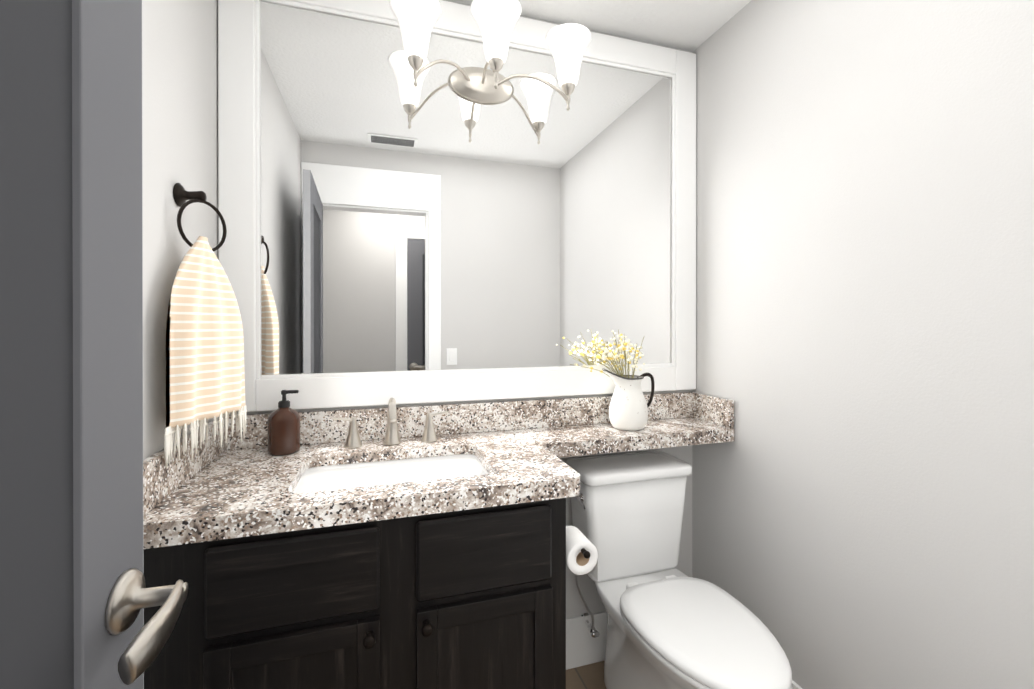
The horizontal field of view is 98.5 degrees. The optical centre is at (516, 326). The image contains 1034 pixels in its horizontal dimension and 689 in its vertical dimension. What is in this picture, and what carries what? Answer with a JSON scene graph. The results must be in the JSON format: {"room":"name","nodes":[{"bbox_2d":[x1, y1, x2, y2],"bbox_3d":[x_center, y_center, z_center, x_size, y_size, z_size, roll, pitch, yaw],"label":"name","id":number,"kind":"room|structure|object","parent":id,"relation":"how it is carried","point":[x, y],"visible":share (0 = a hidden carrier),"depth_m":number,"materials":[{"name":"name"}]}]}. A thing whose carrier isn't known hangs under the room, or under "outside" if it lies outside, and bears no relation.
{"room":"bathroom","nodes":[
{"label":"bathroom","id":0,"kind":"room"},
{"bbox_2d":[142,0,218,459],"bbox_3d":[-0.742,0.084,0.609,0.100,2.495,1.600,0,0,-17],"label":"wall","id":1,"kind":"structure","parent":0,"point":[180,91],"depth_m":1.06,"materials":[{"name":"paint"}]},
{"bbox_2d":[0,0,187,688],"bbox_3d":[-0.455,0.281,0.323,0.174,2.087,0.687,0,0,-17],"label":"door","id":2,"kind":"structure","parent":1,"relation":"in","point":[77,597],"depth_m":0.52,"materials":[{"name":"grey paint"}]},
{"bbox_2d":[143,417,226,515],"bbox_3d":[-0.830,0.332,1.115,0.019,0.105,0.537,0,0,-17],"label":"backsplash","id":3,"kind":"structure","parent":1,"relation":"attached to","point":[159,481],"depth_m":1.04,"materials":[{"name":"stone"}]},
{"bbox_2d":[164,183,246,467],"bbox_3d":[-0.773,-0.022,1.102,0.124,0.664,0.272,0,0,-17],"label":"towel ring","id":4,"kind":"object","parent":1,"relation":"attached to","point":[205,377],"visible":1,"depth_m":1.08,"materials":[{"name":"beige fabric"}]},
{"bbox_2d":[294,405,387,411],"bbox_3d":[-0.601,0.275,1.541,0.291,0.008,0.100,0,0,-17],"label":"wall","id":5,"kind":"structure","parent":0,"point":[375,406],"depth_m":1.49,"materials":[{"name":"paint"}]},
{"bbox_2d":[218,0,695,412],"bbox_3d":[-0.099,-0.431,1.676,1.742,1.421,0.130,0,0,-17],"label":"framed mirror","id":6,"kind":"object","parent":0,"point":[398,236],"depth_m":1.57,"materials":[{"name":"white wood"}]},
{"bbox_2d":[389,0,591,110],"bbox_3d":[-0.071,-0.876,1.478,0.682,0.251,0.296,0,0,-17],"label":"light","id":7,"kind":"object","parent":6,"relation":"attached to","point":[567,44],"visible":1,"depth_m":1.40,"materials":[{"name":"white glass"}]},
{"bbox_2d":[227,392,694,447],"bbox_3d":[-0.086,0.331,1.632,1.744,0.105,0.019,0,0,-17],"label":"backsplash","id":8,"kind":"structure","parent":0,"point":[327,426],"depth_m":1.57,"materials":[{"name":"stone"}]},
{"bbox_2d":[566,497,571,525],"bbox_3d":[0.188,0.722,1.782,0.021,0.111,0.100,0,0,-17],"label":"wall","id":9,"kind":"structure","parent":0,"point":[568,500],"depth_m":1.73,"materials":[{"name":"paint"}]},
{"bbox_2d":[566,661,605,688],"bbox_3d":[0.411,1.382,0.430,7.200,0.100,2.820,0,0,-17],"label":"floor","id":10,"kind":"structure","parent":0,"point":[589,676],"depth_m":1.68,"materials":[{"name":"tile"}]},
{"bbox_2d":[143,484,579,688],"bbox_3d":[-0.004,0.872,1.365,1.744,0.915,0.579,0,0,-17],"label":"bathroom vanity","id":11,"kind":"object","parent":10,"relation":"on","point":[391,546],"depth_m":1.00,"materials":[{"name":"wood"}]},
{"bbox_2d":[143,416,733,531],"bbox_3d":[-0.007,0.399,1.375,1.744,0.030,0.557,0,0,-17],"label":"countertop","id":12,"kind":"structure","parent":11,"relation":"on","point":[241,483],"depth_m":1.26,"materials":[{"name":"stone"}]},
{"bbox_2d":[267,390,299,455],"bbox_3d":[-0.709,0.289,1.357,0.089,0.189,0.089,0,0,-17],"label":"soap dispenser","id":13,"kind":"object","parent":12,"relation":"on","point":[283,430],"visible":1,"depth_m":1.32,"materials":[{"name":"brown"}]},
{"bbox_2d":[332,398,447,447],"bbox_3d":[-0.397,0.309,1.417,0.366,0.149,0.143,0,0,-17],"label":"faucet","id":14,"kind":"object","parent":12,"relation":"on","point":[429,439],"depth_m":1.44,"materials":[{"name":"silver metal"}]},
{"bbox_2d":[293,454,488,492],"bbox_3d":[-0.336,0.489,1.236,0.560,0.148,0.360,0,0,-17],"label":"sink","id":15,"kind":"object","parent":12,"relation":"in","point":[391,469],"depth_m":1.31,"materials":[{"name":"white ceramic"}]},
{"bbox_2d":[581,330,653,430],"bbox_3d":[0.399,0.197,1.658,0.315,0.373,0.181,0,0,-17],"label":"pitcher vase","id":16,"kind":"object","parent":12,"relation":"on","point":[628,408],"visible":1,"depth_m":1.63,"materials":[{"name":"ceramic"}]},
{"bbox_2d":[566,526,597,580],"bbox_3d":[0.152,0.622,1.236,0.093,0.115,0.202,0,0,-17],"label":"toilet paper roll","id":17,"kind":"object","parent":11,"relation":"attached to","point":[581,555],"visible":0.58,"depth_m":1.18,"materials":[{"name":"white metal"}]},
{"bbox_2d":[565,451,791,688],"bbox_3d":[0.492,0.918,1.407,0.441,0.822,0.768,0,0,-17],"label":"toilet","id":18,"kind":"object","parent":10,"relation":"on","point":[670,625],"visible":0.98,"depth_m":1.47,"materials":[{"name":"white ceramic"}]},
{"bbox_2d":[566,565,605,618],"bbox_3d":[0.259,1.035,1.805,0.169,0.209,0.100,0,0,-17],"label":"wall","id":19,"kind":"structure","parent":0,"point":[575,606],"depth_m":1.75,"materials":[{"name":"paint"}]},
{"bbox_2d":[576,575,599,637],"bbox_3d":[0.259,1.028,1.697,0.115,0.320,0.104,0,0,-17],"label":"supply valve","id":20,"kind":"object","parent":19,"relation":"attached to","point":[593,631],"visible":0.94,"depth_m":1.68,"materials":[{"name":"silver metal"}]},
{"bbox_2d":[566,611,606,669],"bbox_3d":[0.371,1.233,1.777,0.754,0.190,0.016,0,0,-17],"label":"baseboard","id":21,"kind":"structure","parent":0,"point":[584,647],"depth_m":1.74,"materials":[{"name":"white paint"}]},
{"bbox_2d":[450,0,750,51],"bbox_3d":[0.129,-1.214,0.922,1.950,0.100,1.700,0,0,-17],"label":"ceiling","id":22,"kind":"structure","parent":0,"point":[690,25],"depth_m":1.68,"materials":[{"name":"white paint"}]},
{"bbox_2d":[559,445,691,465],"bbox_3d":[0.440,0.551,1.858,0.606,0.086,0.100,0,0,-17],"label":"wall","id":23,"kind":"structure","parent":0,"point":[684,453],"depth_m":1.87,"materials":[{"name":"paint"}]},
{"bbox_2d":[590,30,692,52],"bbox_3d":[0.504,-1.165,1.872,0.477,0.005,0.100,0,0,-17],"label":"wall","id":24,"kind":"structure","parent":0,"point":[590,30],"depth_m":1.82,"materials":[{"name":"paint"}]},
{"bbox_2d":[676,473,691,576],"bbox_3d":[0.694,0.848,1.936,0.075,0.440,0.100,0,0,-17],"label":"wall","id":25,"kind":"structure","parent":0,"point":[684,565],"depth_m":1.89,"materials":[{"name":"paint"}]},
{"bbox_2d":[692,0,1033,688],"bbox_3d":[1.028,0.082,1.147,0.100,2.495,1.600,0,0,-17],"label":"wall","id":26,"kind":"structure","parent":0,"point":[863,500],"depth_m":1.20,"materials":[{"name":"paint"}]},
{"bbox_2d":[792,680,801,688],"bbox_3d":[0.957,1.235,1.181,0.016,0.190,1.498,0,0,-17],"label":"baseboard","id":27,"kind":"structure","parent":26,"relation":"attached to","point":[794,685],"depth_m":1.42,"materials":[{"name":"white paint"}]}
]}

